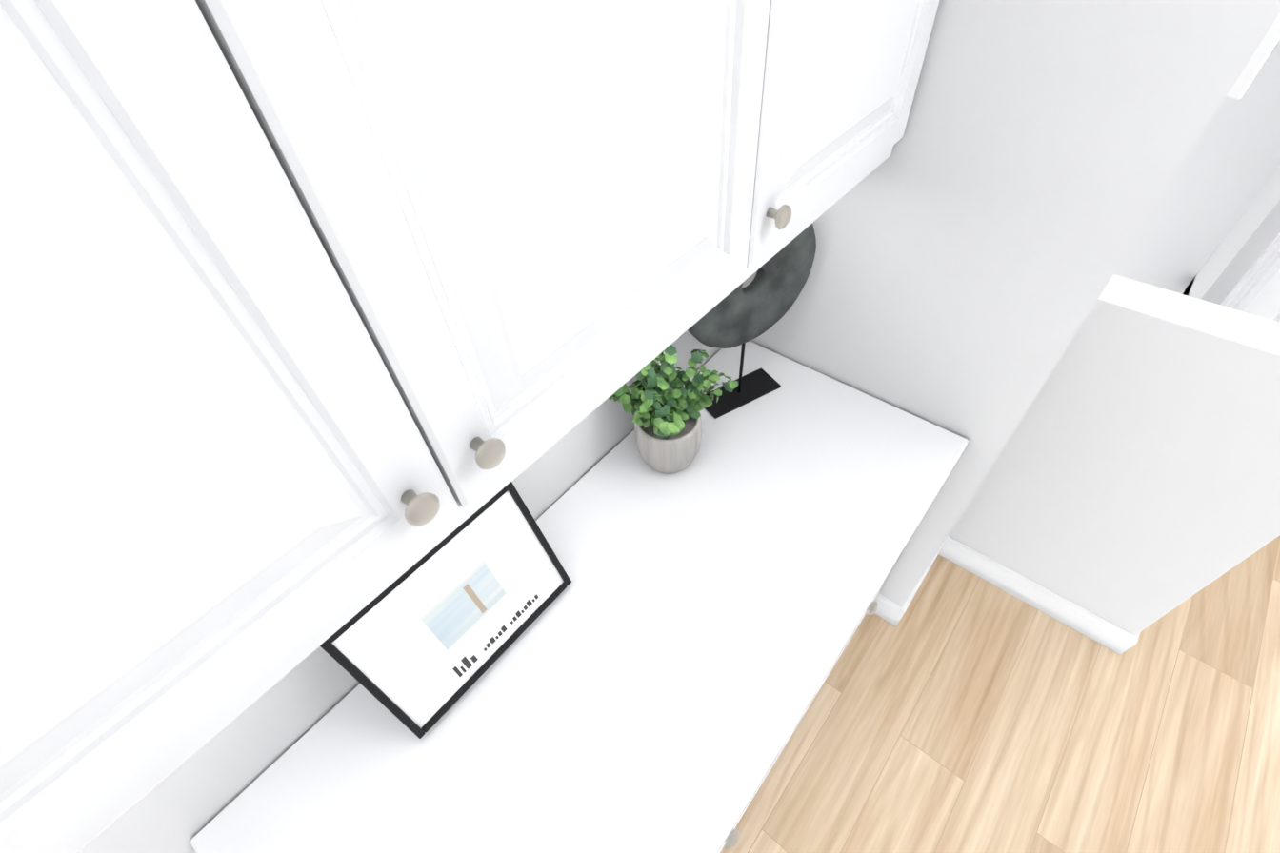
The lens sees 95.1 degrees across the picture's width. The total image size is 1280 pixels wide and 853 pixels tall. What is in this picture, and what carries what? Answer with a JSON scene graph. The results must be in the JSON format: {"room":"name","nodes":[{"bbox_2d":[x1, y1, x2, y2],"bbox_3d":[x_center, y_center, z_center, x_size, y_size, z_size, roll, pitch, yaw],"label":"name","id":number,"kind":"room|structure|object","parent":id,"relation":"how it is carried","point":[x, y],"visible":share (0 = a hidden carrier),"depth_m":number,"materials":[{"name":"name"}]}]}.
{"room":"hallway","nodes":[
{"label":"hallway","id":0,"kind":"room"},
{"bbox_2d":[79,330,720,852],"bbox_3d":[-0.319,-0.047,1.003,0.120,2.550,1.615,31,57,28],"label":"wall","id":1,"kind":"structure","parent":0,"point":[176,810],"depth_m":0.94,"materials":[{"name":"white paint"}]},
{"bbox_2d":[0,0,796,852],"bbox_3d":[-0.320,-0.330,0.251,0.312,1.048,0.993,31,57,28],"label":"upper cabinet","id":2,"kind":"object","parent":1,"relation":"attached to","point":[322,322],"depth_m":0.37,"materials":[{"name":"white wood"}]},
{"bbox_2d":[765,0,939,262],"bbox_3d":[0.159,-0.776,0.608,0.312,1.048,0.497,31,57,28],"label":"upper cabinet","id":3,"kind":"object","parent":1,"relation":"attached to","point":[851,78],"depth_m":0.80,"materials":[{"name":"white wood"}]},
{"bbox_2d":[720,275,1279,852],"bbox_3d":[3.207,0.680,1.848,5.260,0.100,11.700,31,57,28],"label":"floor","id":4,"kind":"structure","parent":0,"point":[957,709],"depth_m":1.74,"materials":[{"name":"brown wood"}]},
{"bbox_2d":[720,649,843,852],"bbox_3d":[-0.107,0.789,1.362,0.622,0.875,0.993,31,57,28],"label":"base cabinet","id":5,"kind":"object","parent":4,"relation":"on","point":[734,836],"depth_m":0.93,"materials":[{"name":"white wood"}]},
{"bbox_2d":[190,340,968,852],"bbox_3d":[0.026,0.347,1.134,0.637,0.034,1.506,31,57,28],"label":"countertop","id":6,"kind":"structure","parent":5,"relation":"on","point":[707,605],"depth_m":1.04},
{"bbox_2d":[320,481,571,739],"bbox_3d":[-0.297,0.303,0.988,0.110,0.262,0.360,31,57,28],"label":"framed picture","id":7,"kind":"object","parent":6,"relation":"on","point":[421,647],"visible":0.88,"depth_m":0.97,"materials":[{"name":"white paper"}]},
{"bbox_2d":[607,344,738,473],"bbox_3d":[0.059,-0.054,1.240,0.234,0.333,0.228,31,57,28],"label":"boxwood plant","id":8,"kind":"object","parent":6,"relation":"on","point":[662,405],"visible":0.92,"depth_m":1.21,"materials":[{"name":"green plant"}]},
{"bbox_2d":[687,223,816,419],"bbox_3d":[0.234,-0.251,1.286,0.330,0.504,0.080,-25,51,-17],"label":"disc sculpture","id":9,"kind":"object","parent":6,"relation":"on","point":[763,302],"visible":0.62,"depth_m":1.26,"materials":[{"name":"black metal"}]},
{"bbox_2d":[845,493,938,646],"bbox_3d":[0.373,0.344,1.719,0.622,0.875,0.497,31,57,28],"label":"base cabinet","id":10,"kind":"object","parent":4,"relation":"on","point":[873,609],"depth_m":1.17,"materials":[{"name":"white wood"}]},
{"bbox_2d":[741,0,1279,607],"bbox_3d":[-0.136,-0.958,1.796,2.805,2.550,0.470,31,57,28],"label":"wall","id":11,"kind":"structure","parent":0,"point":[978,230],"depth_m":1.01,"materials":[{"name":"white paint"}]},
{"bbox_2d":[873,540,945,626],"bbox_3d":[0.931,0.504,2.050,0.119,0.106,0.364,31,57,28],"label":"baseboard","id":12,"kind":"structure","parent":11,"relation":"attached to","point":[890,611],"depth_m":1.95,"materials":[{"name":"white wood"}]},
{"bbox_2d":[1220,233,1279,322],"bbox_3d":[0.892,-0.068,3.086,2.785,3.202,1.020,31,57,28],"label":"trim","id":13,"kind":"structure","parent":11,"relation":"attached to","point":[1255,290],"depth_m":1.21,"materials":[{"name":"white wood"}]},
{"bbox_2d":[1225,13,1279,99],"bbox_3d":[0.913,-0.555,0.859,0.024,0.120,0.070,31,57,28],"label":"thermostat","id":14,"kind":"object","parent":11,"relation":"attached to","point":[1268,45],"visible":0.54,"depth_m":0.85,"materials":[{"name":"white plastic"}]},
{"bbox_2d":[947,274,1279,635],"bbox_3d":[1.314,0.176,1.631,0.585,1.120,0.120,31,57,28],"label":"wall","id":15,"kind":"structure","parent":0,"point":[1130,483],"depth_m":1.46,"materials":[{"name":"white paint"}]},
{"bbox_2d":[938,536,1139,655],"bbox_3d":[1.345,0.519,2.003,0.599,0.106,0.134,31,57,28],"label":"baseboard","id":16,"kind":"structure","parent":15,"relation":"attached to","point":[1112,637],"depth_m":1.95,"materials":[{"name":"white wood"}]},
{"bbox_2d":[1114,40,1279,294],"bbox_3d":[1.790,-1.426,4.066,3.225,5.550,0.120,31,57,28],"label":"wall","id":17,"kind":"structure","parent":0,"point":[1230,167],"depth_m":2.88,"materials":[{"name":"white paint"}]},
{"bbox_2d":[1181,164,1279,298],"bbox_3d":[2.868,-0.486,3.145,0.120,5.550,0.500,31,57,28],"label":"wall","id":18,"kind":"structure","parent":0,"point":[1251,214],"depth_m":2.73,"materials":[{"name":"white paint"}]},
{"bbox_2d":[1197,192,1279,304],"bbox_3d":[2.731,-1.205,1.784,0.520,2.550,0.120,31,57,28],"label":"wall","id":19,"kind":"structure","parent":0,"point":[1257,240],"depth_m":2.49,"materials":[{"name":"white paint"}]}
]}

